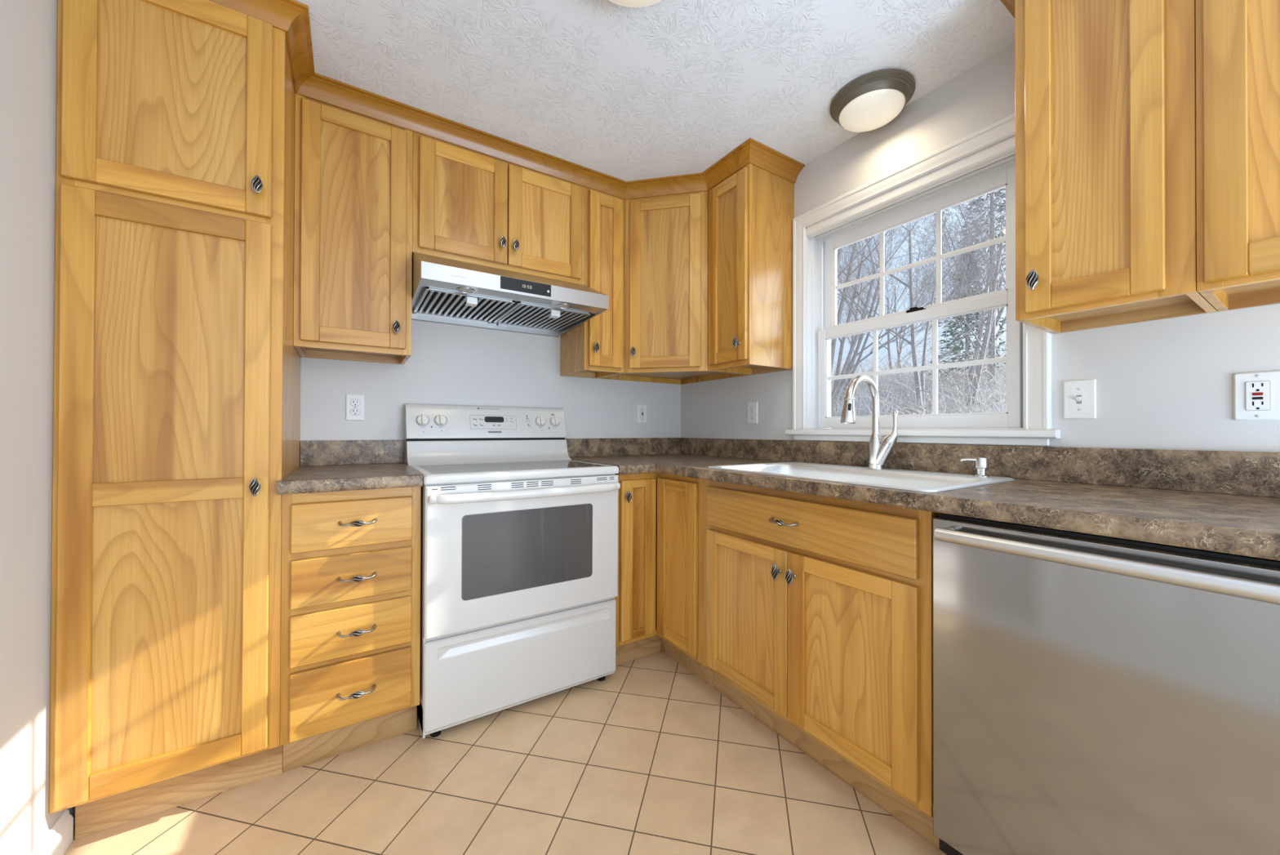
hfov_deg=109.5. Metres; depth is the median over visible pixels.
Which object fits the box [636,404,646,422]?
wall outlet
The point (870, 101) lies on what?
ceiling light
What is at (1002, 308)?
bare tree
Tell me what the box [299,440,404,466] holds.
backsplash
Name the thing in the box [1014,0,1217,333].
upper cabinet
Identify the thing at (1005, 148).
window shade
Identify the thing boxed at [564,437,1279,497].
backsplash
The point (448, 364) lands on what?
wall
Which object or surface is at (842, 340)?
bare tree
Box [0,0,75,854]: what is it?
wall
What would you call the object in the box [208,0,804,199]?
crown molding
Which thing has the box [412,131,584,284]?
upper cabinet
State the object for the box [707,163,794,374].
upper cabinet
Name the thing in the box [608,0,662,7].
ceiling light
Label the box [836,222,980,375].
bare tree
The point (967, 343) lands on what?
evergreen tree
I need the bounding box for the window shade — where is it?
[806,136,1015,237]
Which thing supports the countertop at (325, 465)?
on the base cabinet at (350, 567)
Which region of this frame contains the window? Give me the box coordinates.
[785,112,1060,445]
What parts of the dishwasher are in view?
bar handle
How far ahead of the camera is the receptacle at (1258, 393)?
1.06 m
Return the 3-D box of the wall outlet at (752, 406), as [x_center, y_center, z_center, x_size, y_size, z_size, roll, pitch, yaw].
[0.598,-0.078,2.408,0.009,0.114,0.070,0,0,-33]
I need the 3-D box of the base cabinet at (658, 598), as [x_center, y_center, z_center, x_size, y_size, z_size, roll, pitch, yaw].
[0.155,0.647,2.322,0.836,0.882,0.903,0,0,-33]
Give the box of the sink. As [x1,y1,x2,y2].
[707,462,1014,492]
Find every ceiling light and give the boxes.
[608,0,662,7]
[830,68,915,132]
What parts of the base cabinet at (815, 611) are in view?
panel, door, knob, pull, knob, drawer, panel, door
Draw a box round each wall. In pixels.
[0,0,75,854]
[300,320,680,462]
[680,43,1279,452]
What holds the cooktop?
in the electric range
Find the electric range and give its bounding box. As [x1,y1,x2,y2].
[404,403,620,738]
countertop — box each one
[276,440,422,494]
[564,437,1279,560]
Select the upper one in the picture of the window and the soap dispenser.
the window
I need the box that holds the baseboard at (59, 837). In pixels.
[31,808,73,854]
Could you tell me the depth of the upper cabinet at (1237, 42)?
0.90 m
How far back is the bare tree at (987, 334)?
12.15 m
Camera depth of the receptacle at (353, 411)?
1.96 m
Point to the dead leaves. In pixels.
(928, 402)
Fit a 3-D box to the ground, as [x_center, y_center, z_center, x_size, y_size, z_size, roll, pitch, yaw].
[10.924,-1.558,18.108,34.000,6.640,42.000,0,0,-33]
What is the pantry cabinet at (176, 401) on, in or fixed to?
on the floor
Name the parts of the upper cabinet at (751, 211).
panel, door, frame, knob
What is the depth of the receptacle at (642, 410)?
2.76 m
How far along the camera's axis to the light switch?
1.33 m
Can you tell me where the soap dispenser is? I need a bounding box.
[960,457,989,477]
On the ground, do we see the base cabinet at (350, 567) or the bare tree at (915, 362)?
the bare tree at (915, 362)
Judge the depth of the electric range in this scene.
1.73 m
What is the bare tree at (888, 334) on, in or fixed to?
on the ground
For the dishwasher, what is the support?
on the floor
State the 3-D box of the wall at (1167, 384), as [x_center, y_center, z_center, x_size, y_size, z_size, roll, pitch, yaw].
[1.594,-0.083,0.996,0.140,2.333,4.700,0,0,-33]
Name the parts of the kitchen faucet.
lever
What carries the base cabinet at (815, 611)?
on the floor
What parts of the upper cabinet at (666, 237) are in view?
knob, door, panel, frame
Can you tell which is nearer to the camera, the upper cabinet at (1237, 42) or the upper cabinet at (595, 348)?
the upper cabinet at (1237, 42)
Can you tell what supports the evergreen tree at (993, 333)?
on the ground
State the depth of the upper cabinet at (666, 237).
2.30 m
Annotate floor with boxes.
[63,651,946,854]
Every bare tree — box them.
[831,192,1005,403]
[831,195,1005,410]
[832,204,1002,412]
[836,187,1005,413]
[836,217,933,395]
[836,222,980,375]
[836,225,975,384]
[865,187,1005,413]
[873,190,1005,401]
[886,189,1005,378]
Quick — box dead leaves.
[831,355,1005,428]
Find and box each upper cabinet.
[293,93,413,364]
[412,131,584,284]
[560,186,624,377]
[597,191,749,384]
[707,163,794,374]
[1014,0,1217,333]
[1195,0,1279,311]
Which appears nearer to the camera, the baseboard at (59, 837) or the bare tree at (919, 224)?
the baseboard at (59, 837)
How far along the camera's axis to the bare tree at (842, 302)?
13.61 m
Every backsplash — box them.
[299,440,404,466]
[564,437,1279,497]
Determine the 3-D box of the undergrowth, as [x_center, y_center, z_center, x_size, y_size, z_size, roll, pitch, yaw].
[10.862,-1.832,16.858,13.563,6.666,28.043,0,0,15]
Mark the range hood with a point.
(445, 291)
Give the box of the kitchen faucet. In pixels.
[840,374,897,469]
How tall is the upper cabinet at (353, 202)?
0.960 m
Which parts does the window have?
sash, sash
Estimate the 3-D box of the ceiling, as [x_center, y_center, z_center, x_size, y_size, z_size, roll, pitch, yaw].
[0.494,-1.296,0.366,2.685,0.080,4.820,0,0,-33]
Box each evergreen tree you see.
[925,187,1006,395]
[937,253,1002,376]
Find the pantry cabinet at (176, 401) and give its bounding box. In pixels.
[48,0,300,839]
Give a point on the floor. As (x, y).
(648, 757)
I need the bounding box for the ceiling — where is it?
[295,0,1014,181]
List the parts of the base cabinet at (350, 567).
drawer, drawer, drawer, drawer, pull, pull, pull, pull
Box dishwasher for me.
[932,512,1279,854]
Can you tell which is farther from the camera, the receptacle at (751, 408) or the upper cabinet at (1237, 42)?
the receptacle at (751, 408)
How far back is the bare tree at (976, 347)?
14.64 m
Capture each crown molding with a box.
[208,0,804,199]
[1000,0,1014,17]
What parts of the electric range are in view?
burner knob, burner knob, control panel, name plate, storage drawer, oven door, oven handle, burner knob, burner knob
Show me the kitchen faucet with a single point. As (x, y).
(879, 450)
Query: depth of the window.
1.74 m
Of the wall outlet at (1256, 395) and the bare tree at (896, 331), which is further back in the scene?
the bare tree at (896, 331)
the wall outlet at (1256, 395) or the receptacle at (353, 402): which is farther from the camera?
the receptacle at (353, 402)
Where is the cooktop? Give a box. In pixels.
[409,459,618,484]
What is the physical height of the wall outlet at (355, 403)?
0.114 m
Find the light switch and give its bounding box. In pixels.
[1063,378,1096,418]
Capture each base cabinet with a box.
[280,486,421,772]
[614,472,713,688]
[699,479,946,853]
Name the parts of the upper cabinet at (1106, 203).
knob, panel, door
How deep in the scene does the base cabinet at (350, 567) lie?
1.44 m
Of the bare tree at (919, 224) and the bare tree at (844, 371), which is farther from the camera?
the bare tree at (919, 224)
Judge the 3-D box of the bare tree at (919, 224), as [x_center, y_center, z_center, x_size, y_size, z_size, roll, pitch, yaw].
[10.262,-6.179,21.365,6.867,10.643,8.200,0,0,43]
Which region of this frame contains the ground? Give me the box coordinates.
[831,361,1006,428]
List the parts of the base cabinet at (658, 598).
knob, door, panel, panel, door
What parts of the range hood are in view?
handle, clock panel, handle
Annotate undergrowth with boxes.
[831,329,1006,428]
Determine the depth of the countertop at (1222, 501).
1.16 m
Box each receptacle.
[350,408,359,414]
[351,399,359,405]
[640,408,644,419]
[749,406,754,411]
[749,413,754,418]
[1245,380,1271,410]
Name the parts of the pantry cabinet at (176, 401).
door, door, panel, panel, panel, knob, knob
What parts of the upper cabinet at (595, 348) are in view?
knob, frame, door, panel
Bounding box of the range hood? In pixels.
[411,252,608,337]
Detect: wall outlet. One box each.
[345,393,364,420]
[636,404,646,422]
[747,401,757,423]
[1233,370,1279,420]
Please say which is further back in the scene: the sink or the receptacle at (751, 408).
the receptacle at (751, 408)
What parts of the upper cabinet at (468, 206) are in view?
door, panel, knob, knob, door, panel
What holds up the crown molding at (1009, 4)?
attached to the upper cabinet at (1106, 203)

